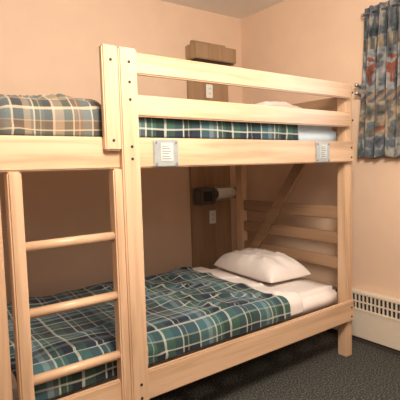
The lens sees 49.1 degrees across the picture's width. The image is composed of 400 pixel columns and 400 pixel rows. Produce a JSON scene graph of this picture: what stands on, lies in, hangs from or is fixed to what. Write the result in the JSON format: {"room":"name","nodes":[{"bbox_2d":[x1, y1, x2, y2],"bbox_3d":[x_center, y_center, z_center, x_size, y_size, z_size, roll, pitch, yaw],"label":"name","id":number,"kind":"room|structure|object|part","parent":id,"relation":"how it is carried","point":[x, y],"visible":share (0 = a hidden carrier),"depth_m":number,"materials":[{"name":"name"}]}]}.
{"room":"dormitory","nodes":[
{"label":"dormitory","id":0,"kind":"room"},
{"bbox_2d":[0,0,242,302],"bbox_3d":[-1.181,-0.203,2.905,4.070,2.567,0.100,-5,6,-36],"label":"wall","id":1,"kind":"structure","parent":0,"point":[48,47],"depth_m":3.12,"materials":[{"name":"paint"}]},
{"bbox_2d":[187,81,231,268],"bbox_3d":[0.093,-0.083,3.783,0.430,2.120,0.025,-5,6,-36],"label":"board","id":2,"kind":"object","parent":1,"relation":"attached to","point":[209,242],"visible":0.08,"depth_m":3.76,"materials":[{"name":"brown wood"}]},
{"bbox_2d":[206,84,212,97],"bbox_3d":[0.081,-0.920,3.703,0.070,0.114,0.010,-5,6,-36],"label":"wall outlet","id":3,"kind":"object","parent":2,"relation":"attached to","point":[209,88],"visible":1,"depth_m":3.70,"materials":[{"name":"white plastic"}]},
{"bbox_2d":[209,210,215,223],"bbox_3d":[0.110,0.147,3.787,0.070,0.114,0.010,-5,6,-36],"label":"wall outlet","id":4,"kind":"object","parent":2,"relation":"attached to","point":[212,214],"visible":1,"depth_m":3.78,"materials":[{"name":"white plastic"}]},
{"bbox_2d":[194,185,235,204],"bbox_3d":[0.139,-0.043,3.733,0.408,0.145,0.113,-5,6,-36],"label":"reading lamp","id":5,"kind":"object","parent":2,"relation":"attached to","point":[206,195],"visible":0.95,"depth_m":3.66,"materials":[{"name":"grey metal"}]},
{"bbox_3d":[0.174,-0.058,3.816,0.245,0.130,0.020,-5,6,-36],"label":"wall plate","id":6,"kind":"part","parent":5,"relation":"part of","materials":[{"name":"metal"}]},
{"bbox_2d":[185,40,235,65],"bbox_3d":[0.094,-1.227,3.646,0.435,0.180,0.140,-5,6,-36],"label":"box","id":7,"kind":"object","parent":1,"relation":"attached to","point":[198,51],"visible":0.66,"depth_m":3.58,"materials":[{"name":"brown wood"}]},
{"bbox_3d":[0.071,-1.230,3.697,0.360,0.180,0.030,-5,6,-36],"label":"plate","id":8,"kind":"part","parent":7,"relation":"part of","materials":[{"name":"brown wood"}]},
{"bbox_2d":[190,58,233,65],"bbox_3d":[0.100,-1.143,3.646,0.395,0.009,0.095,-5,6,-36],"label":"diffuser","id":9,"kind":"object","parent":7,"relation":"attached to","point":[220,61],"depth_m":3.62,"materials":[{"name":"plastic"}]},
{"bbox_2d":[161,0,284,18],"bbox_3d":[0.041,-1.435,1.110,4.070,0.100,4.320,-5,6,-36],"label":"ceiling","id":10,"kind":"structure","parent":0,"point":[239,9],"depth_m":3.57,"materials":[{"name":"paint"}]},
{"bbox_2d":[149,331,399,399],"bbox_3d":[0.115,1.223,1.319,4.070,0.100,4.320,-5,6,-36],"label":"floor","id":11,"kind":"structure","parent":0,"point":[312,367],"depth_m":2.61,"materials":[{"name":"carpet"}]},
{"bbox_2d":[0,44,353,399],"bbox_3d":[-0.191,0.200,2.595,2.165,1.757,1.150,-5,6,-36],"label":"bunk bed","id":12,"kind":"object","parent":11,"relation":"on","point":[120,150],"visible":0.86,"depth_m":1.89,"materials":[{"name":"brown wood"}]},
{"bbox_3d":[-0.744,0.447,1.601,0.065,1.450,0.070,-5,6,-36],"label":"post","id":13,"kind":"part","parent":12,"relation":"part of","materials":[{"name":"brown wood"}]},
{"bbox_3d":[-0.279,0.144,1.832,0.081,1.522,0.032,-5,6,-36],"label":"post","id":14,"kind":"part","parent":12,"relation":"part of","materials":[{"name":"brown wood"}]},
{"bbox_3d":[-0.148,-0.205,1.922,0.127,0.117,0.012,-5,6,-36],"label":"bracket plate","id":15,"kind":"part","parent":12,"relation":"part of","materials":[{"name":"silver metal"}]},
{"bbox_2d":[11,267,336,399],"bbox_3d":[-0.187,0.677,2.650,2.010,0.153,0.985,-5,6,-36],"label":"mattress","id":16,"kind":"object","parent":12,"relation":"on","point":[315,296],"visible":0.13,"depth_m":2.74,"materials":[{"name":"white fabric"}]},
{"bbox_2d":[7,266,290,399],"bbox_3d":[-0.389,0.647,2.513,1.517,0.180,1.083,-5,6,-36],"label":"comforter","id":17,"kind":"object","parent":16,"relation":"on","point":[188,309],"visible":0.76,"depth_m":2.23,"materials":[{"name":"green fabric"}]},
{"bbox_2d":[192,267,302,315],"bbox_3d":[0.241,0.593,2.968,0.176,0.155,1.037,-5,6,-36],"label":"sheet","id":18,"kind":"object","parent":16,"relation":"on","point":[295,301],"visible":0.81,"depth_m":2.68,"materials":[{"name":"white fabric"}]},
{"bbox_2d":[214,248,309,282],"bbox_3d":[0.432,0.453,3.183,0.360,0.171,0.660,-4,5,-32],"label":"pillow","id":19,"kind":"object","parent":16,"relation":"on","point":[267,266],"visible":1,"depth_m":3.00,"materials":[{"name":"white fabric"}]},
{"bbox_3d":[0.102,-0.231,2.131,2.143,0.128,0.028,-5,6,-36],"label":"rail","id":20,"kind":"part","parent":12,"relation":"part of","materials":[{"name":"brown wood"}]},
{"bbox_3d":[0.130,0.785,2.211,2.143,0.132,0.028,-5,6,-36],"label":"rail","id":21,"kind":"part","parent":12,"relation":"part of","materials":[{"name":"brown wood"}]},
{"bbox_2d":[139,125,335,140],"bbox_3d":[-0.216,-0.341,2.570,2.010,0.165,0.985,-5,6,-36],"label":"mattress","id":22,"kind":"object","parent":12,"relation":"on","point":[306,132],"visible":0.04,"depth_m":2.64,"materials":[{"name":"white fabric"}]},
{"bbox_2d":[0,94,102,136],"bbox_3d":[-0.855,-0.350,2.099,0.458,0.198,1.076,-5,6,-36],"label":"blanket","id":23,"kind":"object","parent":22,"relation":"on","point":[58,114],"visible":0.91,"depth_m":1.67,"materials":[{"name":"multicoloured fabric"}]},
{"bbox_2d":[138,117,298,139],"bbox_3d":[-0.212,-0.391,2.579,1.151,0.165,1.067,-5,6,-36],"label":"comforter","id":24,"kind":"object","parent":22,"relation":"on","point":[148,127],"visible":0.35,"depth_m":2.13,"materials":[{"name":"green fabric"}]},
{"bbox_2d":[254,101,302,108],"bbox_3d":[0.412,-0.576,3.009,0.380,0.173,0.660,-5,6,-36],"label":"pillow","id":25,"kind":"object","parent":22,"relation":"on","point":[273,103],"visible":0.1,"depth_m":2.80,"materials":[{"name":"white fabric"}]},
{"bbox_3d":[0.345,0.107,3.629,0.065,1.750,0.070,-5,6,-36],"label":"post","id":26,"kind":"part","parent":12,"relation":"part of","materials":[{"name":"brown wood"}]},
{"bbox_3d":[0.288,-0.618,2.248,1.585,0.089,0.028,-5,6,-36],"label":"guard rail","id":27,"kind":"part","parent":12,"relation":"part of","materials":[{"name":"brown wood"}]},
{"bbox_3d":[0.293,-0.445,2.262,1.585,0.090,0.028,-5,6,-36],"label":"guard rail","id":28,"kind":"part","parent":12,"relation":"part of","materials":[{"name":"brown wood"}]},
{"bbox_3d":[0.720,-0.280,2.564,0.125,0.117,0.012,-5,6,-36],"label":"bracket plate","id":29,"kind":"part","parent":12,"relation":"part of","materials":[{"name":"silver metal"}]},
{"bbox_3d":[0.936,0.153,2.836,0.065,1.750,0.070,-5,6,-36],"label":"post","id":30,"kind":"part","parent":12,"relation":"part of","materials":[{"name":"brown wood"}]},
{"bbox_2d":[241,0,399,298],"bbox_3d":[1.670,-0.243,2.392,0.100,2.567,4.120,-5,6,-36],"label":"wall","id":31,"kind":"structure","parent":0,"point":[315,39],"depth_m":3.26,"materials":[{"name":"paint"}]},
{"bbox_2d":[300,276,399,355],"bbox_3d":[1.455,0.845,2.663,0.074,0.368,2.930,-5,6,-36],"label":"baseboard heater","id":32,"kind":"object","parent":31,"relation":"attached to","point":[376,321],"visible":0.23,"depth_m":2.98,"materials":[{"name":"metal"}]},
{"bbox_2d":[333,288,399,318],"bbox_3d":[1.434,0.733,2.635,0.011,0.107,2.900,-5,6,-36],"label":"grille","id":33,"kind":"object","parent":32,"relation":"attached to","point":[370,304],"depth_m":2.97,"materials":[{"name":"metal"}]},
{"bbox_3d":[1.437,0.889,2.646,0.012,0.205,2.900,-5,6,-36],"label":"panel","id":34,"kind":"part","parent":32,"relation":"part of","materials":[{"name":"metal"}]},
{"bbox_2d":[354,83,361,98],"bbox_3d":[1.080,-0.743,2.985,0.073,0.103,0.036,-5,6,-36],"label":"coat hook","id":35,"kind":"object","parent":31,"relation":"attached to","point":[359,86],"visible":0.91,"depth_m":2.98,"materials":[{"name":"metal"}]},
{"bbox_2d":[361,2,398,16],"bbox_3d":[1.640,-1.180,2.179,0.072,0.024,1.854,-5,6,-36],"label":"curtain rod","id":36,"kind":"object","parent":31,"relation":"attached to","point":[395,4],"visible":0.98,"depth_m":2.80,"materials":[{"name":"metal"}]},
{"bbox_2d":[357,0,399,157],"bbox_3d":[1.220,-0.759,2.753,0.064,0.985,0.513,-5,6,-36],"label":"curtain","id":37,"kind":"object","parent":36,"relation":"hanging from","point":[379,122],"visible":1,"depth_m":2.83,"materials":[{"name":"multicoloured fabric"}]}
]}

